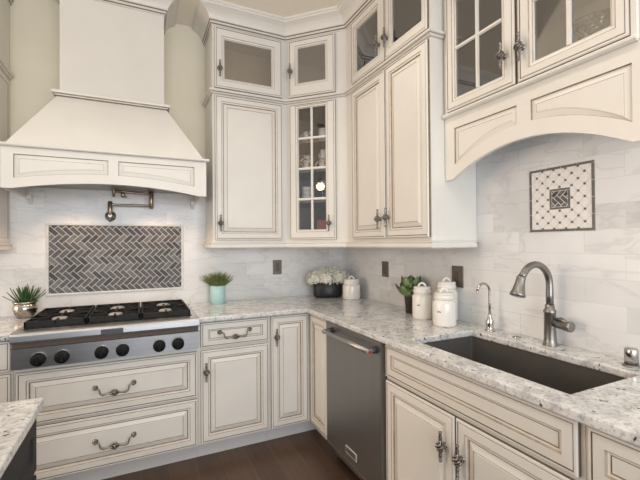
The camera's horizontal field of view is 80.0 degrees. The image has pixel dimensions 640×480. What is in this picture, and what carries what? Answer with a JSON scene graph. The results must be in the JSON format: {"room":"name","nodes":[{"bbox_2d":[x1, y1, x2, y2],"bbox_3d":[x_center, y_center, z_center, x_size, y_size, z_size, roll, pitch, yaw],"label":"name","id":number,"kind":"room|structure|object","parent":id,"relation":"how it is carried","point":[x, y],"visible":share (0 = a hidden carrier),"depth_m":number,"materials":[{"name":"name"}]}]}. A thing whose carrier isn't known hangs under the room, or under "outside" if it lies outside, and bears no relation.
{"room":"kitchen","nodes":[
{"label":"kitchen","id":0,"kind":"room"},
{"bbox_2d":[12,300,38,318],"bbox_3d":[-1.874,0.441,2.427,0.138,0.104,0.138,0,-1,-25],"label":"pot","id":1,"kind":"object","parent":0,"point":[21,309],"depth_m":2.38,"materials":[{"name":"silver metal"}]},
{"bbox_2d":[9,0,205,292],"bbox_3d":[-2.560,-0.126,2.302,6.320,3.075,0.120,0,-1,-25],"label":"wall","id":2,"kind":"structure","parent":0,"point":[34,25],"depth_m":2.60,"materials":[{"name":"beige paint"}]},
{"bbox_2d":[0,0,13,250],"bbox_3d":[-2.302,-0.743,2.141,0.852,1.618,0.383,0,-1,-25],"label":"upper cabinet","id":3,"kind":"object","parent":2,"relation":"attached to","point":[6,75],"visible":0.93,"depth_m":2.40,"materials":[{"name":"beige paint"}]},
{"bbox_2d":[0,0,208,208],"bbox_3d":[-1.353,-0.898,2.524,1.125,1.315,0.507,0,-1,-25],"label":"range hood","id":4,"kind":"object","parent":2,"relation":"attached to","point":[108,125],"visible":1,"depth_m":2.42,"materials":[{"name":"beige paint"}]},
{"bbox_2d":[53,0,178,33],"bbox_3d":[-1.389,-1.603,2.587,0.802,0.132,0.400,0,-1,-25],"label":"trim","id":5,"kind":"structure","parent":4,"relation":"attached to","point":[168,9],"depth_m":2.59,"materials":[{"name":"beige paint"}]},
{"bbox_2d":[0,187,342,316],"bbox_3d":[-1.411,-0.018,2.773,3.600,1.050,0.010,0,-1,-25],"label":"wall tile","id":6,"kind":"structure","parent":2,"relation":"attached to","point":[251,269],"depth_m":2.86,"materials":[{"name":"tile"}]},
{"bbox_2d":[46,223,183,295],"bbox_3d":[-1.447,0.130,2.751,0.875,0.495,0.018,0,-1,-25],"label":"tile panel","id":7,"kind":"object","parent":6,"relation":"attached to","point":[82,258],"visible":1,"depth_m":2.73,"materials":[{"name":"tile"}]},
{"bbox_2d":[105,189,153,221],"bbox_3d":[-1.364,-0.245,2.732,0.316,0.238,0.110,0,-1,-25],"label":"pot filler","id":8,"kind":"object","parent":6,"relation":"attached to","point":[110,215],"visible":0.9,"depth_m":2.71,"materials":[{"name":"silver metal"}]},
{"bbox_2d":[273,260,281,273],"bbox_3d":[-0.364,0.232,3.256,0.078,0.122,0.009,0,-1,-25],"label":"outlet","id":9,"kind":"object","parent":6,"relation":"attached to","point":[277,264],"visible":1,"depth_m":3.25,"materials":[{"name":"brown metal"}]},
{"bbox_2d":[202,25,286,247],"bbox_3d":[-0.582,-0.748,2.956,0.588,1.618,0.383,0,-1,-25],"label":"upper cabinet","id":10,"kind":"object","parent":2,"relation":"attached to","point":[244,102],"visible":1,"depth_m":2.84,"materials":[{"name":"beige paint"}]},
{"bbox_2d":[286,30,347,247],"bbox_3d":[0.040,-0.752,3.086,0.681,1.618,0.681,0,-1,-25],"label":"upper cabinet","id":11,"kind":"object","parent":2,"relation":"attached to","point":[316,79],"visible":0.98,"depth_m":2.89,"materials":[{"name":"beige paint"}]},
{"bbox_2d":[191,0,372,46],"bbox_3d":[0.268,-1.619,2.211,2.951,0.132,0.816,-1,-1,40],"label":"trim","id":12,"kind":"structure","parent":11,"relation":"attached to","point":[220,13],"depth_m":2.81,"materials":[{"name":"beige paint"}]},
{"bbox_2d":[300,155,310,167],"bbox_3d":[-0.109,-0.597,2.978,0.115,0.115,0.080,0,-1,-25],"label":"mug","id":13,"kind":"object","parent":11,"relation":"on","point":[306,159],"visible":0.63,"depth_m":2.95,"materials":[{"name":"white ceramic"}]},
{"bbox_2d":[300,131,310,140],"bbox_3d":[-0.103,-0.804,2.983,0.091,0.075,0.072,0,-1,-25],"label":"mug","id":14,"kind":"object","parent":11,"relation":"on","point":[306,133],"visible":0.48,"depth_m":2.96,"materials":[{"name":"white ceramic"}]},
{"bbox_2d":[301,194,314,197],"bbox_3d":[-0.093,-0.329,2.994,0.108,0.045,0.108,0,-1,-25],"label":"bowl","id":15,"kind":"object","parent":11,"relation":"on","point":[305,195],"visible":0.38,"depth_m":2.95,"materials":[{"name":"white ceramic"}]},
{"bbox_2d":[301,191,314,194],"bbox_3d":[-0.093,-0.358,2.994,0.108,0.045,0.108,0,-1,-25],"label":"bowl","id":16,"kind":"object","parent":15,"relation":"on","point":[303,192],"visible":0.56,"depth_m":2.95,"materials":[{"name":"white ceramic"}]},
{"bbox_2d":[301,187,314,190],"bbox_3d":[-0.093,-0.389,2.995,0.108,0.045,0.108,0,-1,-25],"label":"bowl","id":17,"kind":"object","parent":16,"relation":"on","point":[302,188],"visible":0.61,"depth_m":2.95,"materials":[{"name":"white ceramic"}]},
{"bbox_2d":[299,139,325,156],"bbox_3d":[0.048,-0.758,3.106,0.615,0.018,0.615,0,-1,-25],"label":"shelf","id":18,"kind":"object","parent":11,"relation":"attached to","point":[318,144],"depth_m":3.05,"materials":[{"name":"white wood"}]},
{"bbox_2d":[299,169,325,182],"bbox_3d":[0.049,-0.530,3.104,0.615,0.018,0.615,0,-1,-25],"label":"shelf","id":19,"kind":"object","parent":11,"relation":"attached to","point":[305,174],"depth_m":3.08,"materials":[{"name":"white wood"}]},
{"bbox_2d":[300,199,325,207],"bbox_3d":[0.051,-0.297,3.102,0.615,0.018,0.615,0,-1,-25],"label":"shelf","id":20,"kind":"object","parent":11,"relation":"attached to","point":[304,203],"depth_m":3.00,"materials":[{"name":"white wood"}]},
{"bbox_2d":[315,158,325,168],"bbox_3d":[0.022,-0.580,2.943,0.092,0.080,0.088,0,-1,-25],"label":"mug","id":21,"kind":"object","parent":11,"relation":"on","point":[322,162],"visible":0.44,"depth_m":2.91,"materials":[{"name":"white ceramic"}]},
{"bbox_2d":[318,149,325,158],"bbox_3d":[0.029,-0.656,2.950,0.068,0.070,0.088,0,-1,-25],"label":"mug","id":22,"kind":"object","parent":21,"relation":"on","point":[322,154],"visible":0.63,"depth_m":2.91,"materials":[{"name":"white ceramic"}]},
{"bbox_2d":[317,220,325,228],"bbox_3d":[0.041,-0.074,2.945,0.110,0.155,0.060,-1,-1,20],"label":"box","id":23,"kind":"object","parent":11,"relation":"in","point":[321,224],"visible":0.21,"depth_m":2.92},
{"bbox_2d":[318,128,325,138],"bbox_3d":[0.021,-0.811,2.932,0.090,0.085,0.086,0,-1,-25],"label":"mug","id":24,"kind":"object","parent":11,"relation":"on","point":[321,131],"visible":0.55,"depth_m":2.90,"materials":[{"name":"white ceramic"}]},
{"bbox_2d":[318,179,325,196],"bbox_3d":[0.022,-0.390,2.970,0.080,0.165,0.080,0,-1,-25],"label":"goblet","id":25,"kind":"object","parent":11,"relation":"on","point":[322,189],"visible":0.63,"depth_m":2.96,"materials":[{"name":"clear glass"}]},
{"bbox_2d":[210,286,224,303],"bbox_3d":[-0.791,0.419,2.951,0.116,0.140,0.116,0,-1,-25],"label":"plant pot","id":26,"kind":"object","parent":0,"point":[217,293],"depth_m":2.90,"materials":[{"name":"teal ceramic"}]},
{"bbox_2d":[102,429,360,479],"bbox_3d":[-1.222,1.407,-0.513,6.320,0.060,6.320,0,-1,-25],"label":"floor","id":27,"kind":"structure","parent":0,"point":[307,455],"depth_m":2.36,"materials":[{"name":"brown wood"}]},
{"bbox_2d":[0,340,13,402],"bbox_3d":[-2.002,0.964,2.109,0.618,0.884,0.655,0,-1,-25],"label":"base cabinet","id":28,"kind":"object","parent":27,"relation":"on","point":[6,375],"visible":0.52,"depth_m":1.98,"materials":[{"name":"beige paint"}]},
{"bbox_2d":[0,314,35,340],"bbox_3d":[-2.177,0.507,2.045,0.988,0.030,0.637,0,-1,-25],"label":"countertop","id":29,"kind":"structure","parent":28,"relation":"on","point":[9,324],"depth_m":2.19,"materials":[{"name":"white stone"}]},
{"bbox_2d":[4,283,45,318],"bbox_3d":[-1.858,0.384,2.422,0.195,0.216,0.228,0,-1,-3],"label":"potted succulent","id":30,"kind":"object","parent":29,"relation":"on","point":[27,306],"visible":1,"depth_m":2.39,"materials":[{"name":"green plant"}]},
{"bbox_2d":[0,420,36,479],"bbox_3d":[-0.831,0.934,-0.183,1.210,0.884,2.372,0,-1,-25],"label":"base cabinet","id":31,"kind":"object","parent":27,"relation":"on","point":[23,466],"visible":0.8,"depth_m":1.02,"materials":[{"name":"grey paint"}]},
{"bbox_2d":[0,397,43,478],"bbox_3d":[-0.856,0.476,-0.233,1.226,0.030,2.492,0,-1,-25],"label":"countertop","id":32,"kind":"structure","parent":31,"relation":"on","point":[17,418],"depth_m":0.99,"materials":[{"name":"white stone"}]},
{"bbox_2d":[14,349,198,479],"bbox_3d":[-1.299,1.043,2.441,0.933,0.722,0.655,0,-1,-25],"label":"base cabinet","id":33,"kind":"object","parent":27,"relation":"on","point":[108,418],"visible":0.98,"depth_m":2.20,"materials":[{"name":"beige paint"}]},
{"bbox_2d":[197,316,269,456],"bbox_3d":[-0.666,0.959,2.742,0.468,0.884,0.655,0,-1,-25],"label":"base cabinet","id":34,"kind":"object","parent":27,"relation":"on","point":[234,355],"visible":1,"depth_m":2.49,"materials":[{"name":"beige paint"}]},
{"bbox_2d":[267,313,326,439],"bbox_3d":[0.002,0.956,2.924,0.894,0.884,0.898,0,-1,-25],"label":"base cabinet","id":35,"kind":"object","parent":27,"relation":"on","point":[298,344],"visible":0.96,"depth_m":2.65,"materials":[{"name":"beige paint"}]},
{"bbox_2d":[188,293,639,446],"bbox_3d":[0.287,0.486,1.773,1.368,0.030,3.239,0,-1,-25],"label":"countertop","id":36,"kind":"structure","parent":35,"relation":"on","point":[613,409],"depth_m":1.63,"materials":[{"name":"white stone"}]},
{"bbox_2d":[9,299,198,370],"bbox_3d":[-1.291,0.557,2.418,0.925,0.232,0.682,0,-1,-25],"label":"gas cooktop","id":37,"kind":"object","parent":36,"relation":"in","point":[76,334],"visible":1,"depth_m":2.17,"materials":[{"name":"metal"}]},
{"bbox_2d":[199,272,232,303],"bbox_3d":[-0.792,0.364,2.949,0.266,0.250,0.266,0,-1,-25],"label":"grass plant","id":38,"kind":"object","parent":36,"relation":"on","point":[217,283],"visible":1,"depth_m":2.90,"materials":[{"name":"green plant"}]},
{"bbox_2d":[306,266,348,297],"bbox_3d":[0.073,0.354,3.251,0.376,0.263,0.233,0,-1,-16],"label":"hydrangea vase","id":39,"kind":"object","parent":36,"relation":"on","point":[331,280],"visible":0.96,"depth_m":3.19,"materials":[{"name":"white plant"}]},
{"bbox_2d":[343,276,359,299],"bbox_3d":[0.258,0.388,3.135,0.146,0.190,0.146,0,-1,-25],"label":"canister","id":40,"kind":"object","parent":36,"relation":"on","point":[351,287],"visible":1,"depth_m":3.08,"materials":[{"name":"white ceramic"}]},
{"bbox_2d":[395,275,427,313],"bbox_3d":[0.598,0.354,2.495,0.199,0.241,0.203,0,-1,-25],"label":"potted leafy plant","id":41,"kind":"object","parent":36,"relation":"on","point":[407,284],"visible":0.68,"depth_m":2.45,"materials":[{"name":"green plant"}]},
{"bbox_2d":[412,282,432,319],"bbox_3d":[0.618,0.363,2.306,0.118,0.220,0.118,0,-1,-25],"label":"canister","id":42,"kind":"object","parent":36,"relation":"on","point":[421,298],"visible":1,"depth_m":2.26,"materials":[{"name":"white ceramic"}]},
{"bbox_2d":[432,287,456,327],"bbox_3d":[0.686,0.365,2.106,0.126,0.210,0.126,0,-1,-25],"label":"canister","id":43,"kind":"object","parent":36,"relation":"on","point":[444,303],"visible":1,"depth_m":2.06,"materials":[{"name":"white ceramic"}]},
{"bbox_2d":[436,277,457,319],"bbox_3d":[0.744,0.344,2.241,0.124,0.254,0.124,0,-1,-25],"label":"canister","id":44,"kind":"object","parent":36,"relation":"on","point":[450,285],"visible":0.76,"depth_m":2.20,"materials":[{"name":"white ceramic"}]},
{"bbox_2d":[476,282,495,331],"bbox_3d":[0.847,0.342,1.947,0.121,0.252,0.064,0,-1,-25],"label":"water tap","id":45,"kind":"object","parent":36,"relation":"on","point":[490,323],"visible":1,"depth_m":1.96,"materials":[{"name":"silver metal"}]},
{"bbox_2d":[423,336,626,393],"bbox_3d":[0.769,0.604,1.560,0.439,0.216,0.788,0,-1,-25],"label":"undermount sink","id":46,"kind":"object","parent":36,"relation":"in","point":[569,378],"visible":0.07,"depth_m":1.69,"materials":[{"name":"grey metal"}]},
{"bbox_2d":[509,261,574,346],"bbox_3d":[0.938,0.278,1.610,0.269,0.374,0.135,0,-1,-25],"label":"kitchen faucet","id":47,"kind":"object","parent":36,"relation":"on","point":[551,322],"visible":1,"depth_m":1.66,"materials":[{"name":"silver metal"}]},
{"bbox_2d":[622,347,639,368],"bbox_3d":[1.139,0.428,1.395,0.055,0.067,0.056,0,-1,-25],"label":"air gap","id":48,"kind":"object","parent":36,"relation":"on","point":[631,354],"visible":1,"depth_m":1.38,"materials":[{"name":"silver metal"}]},
{"bbox_2d":[322,320,386,479],"bbox_3d":[0.412,0.938,2.272,0.656,0.863,0.621,0,-1,-25],"label":"dishwasher","id":49,"kind":"object","parent":27,"relation":"on","point":[356,362],"visible":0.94,"depth_m":2.08,"materials":[{"name":"metal"}]},
{"bbox_2d":[386,345,586,479],"bbox_3d":[0.773,0.938,1.581,0.652,0.884,0.931,0,-1,-25],"label":"base cabinet","id":50,"kind":"object","parent":27,"relation":"on","point":[442,423],"visible":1,"depth_m":1.42,"materials":[{"name":"beige paint"}]},
{"bbox_2d":[586,425,639,479],"bbox_3d":[1.127,0.929,0.830,0.655,0.884,0.726,0,-1,-25],"label":"base cabinet","id":51,"kind":"object","parent":27,"relation":"on","point":[608,457],"visible":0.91,"depth_m":0.98,"materials":[{"name":"beige paint"}]},
{"bbox_2d":[176,0,340,26],"bbox_3d":[-1.245,-1.748,-0.485,6.320,0.100,6.320,0,-1,-25],"label":"ceiling","id":52,"kind":"structure","parent":0,"point":[186,9],"depth_m":2.74,"materials":[{"name":"paint"}]},
{"bbox_3d":[1.594,-0.170,0.774,0.120,3.075,6.200,0,-1,-25],"label":"wall","id":53,"kind":"structure","parent":0,"visible":0},
{"bbox_2d":[344,0,477,247],"bbox_3d":[0.510,-0.761,2.442,0.383,1.618,0.919,0,-1,-25],"label":"upper cabinet","id":54,"kind":"object","parent":53,"relation":"attached to","point":[399,195],"visible":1,"depth_m":2.19,"materials":[{"name":"beige paint"}]},
{"bbox_2d":[343,133,639,362],"bbox_3d":[0.981,-0.118,1.916,0.010,1.200,3.590,0,-1,-25],"label":"wall tile","id":55,"kind":"structure","parent":53,"relation":"attached to","point":[595,274],"depth_m":1.79,"materials":[{"name":"tile"}]},
{"bbox_2d":[382,261,388,276],"bbox_3d":[0.497,0.223,2.918,0.009,0.118,0.082,0,-1,-25],"label":"outlet","id":56,"kind":"object","parent":55,"relation":"attached to","point":[385,264],"visible":1,"depth_m":2.90,"materials":[{"name":"brown metal"}]},
{"bbox_2d":[452,266,463,287],"bbox_3d":[0.811,0.216,2.255,0.009,0.125,0.088,0,-1,-25],"label":"light switch","id":57,"kind":"object","parent":55,"relation":"attached to","point":[457,271],"visible":0.86,"depth_m":2.24,"materials":[{"name":"brown metal"}]},
{"bbox_2d":[529,160,595,231],"bbox_3d":[1.077,-0.185,1.710,0.012,0.292,0.291,0,-1,-25],"label":"mosaic","id":58,"kind":"object","parent":55,"relation":"attached to","point":[562,198],"visible":1,"depth_m":1.69,"materials":[{"name":"tile"}]},
{"bbox_2d":[442,0,639,180],"bbox_3d":[0.942,-0.950,1.634,0.293,1.261,0.964,0,-1,-25],"label":"upper cabinet","id":59,"kind":"object","parent":53,"relation":"attached to","point":[512,71],"visible":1,"depth_m":1.58,"materials":[{"name":"beige paint"}]},
{"bbox_2d":[565,8,610,43],"bbox_3d":[1.065,-0.754,1.471,0.200,0.160,0.200,0,-1,-25],"label":"crystal bowl","id":60,"kind":"object","parent":59,"relation":"in","point":[577,34],"visible":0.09,"depth_m":1.45,"materials":[{"name":"clear glass"}]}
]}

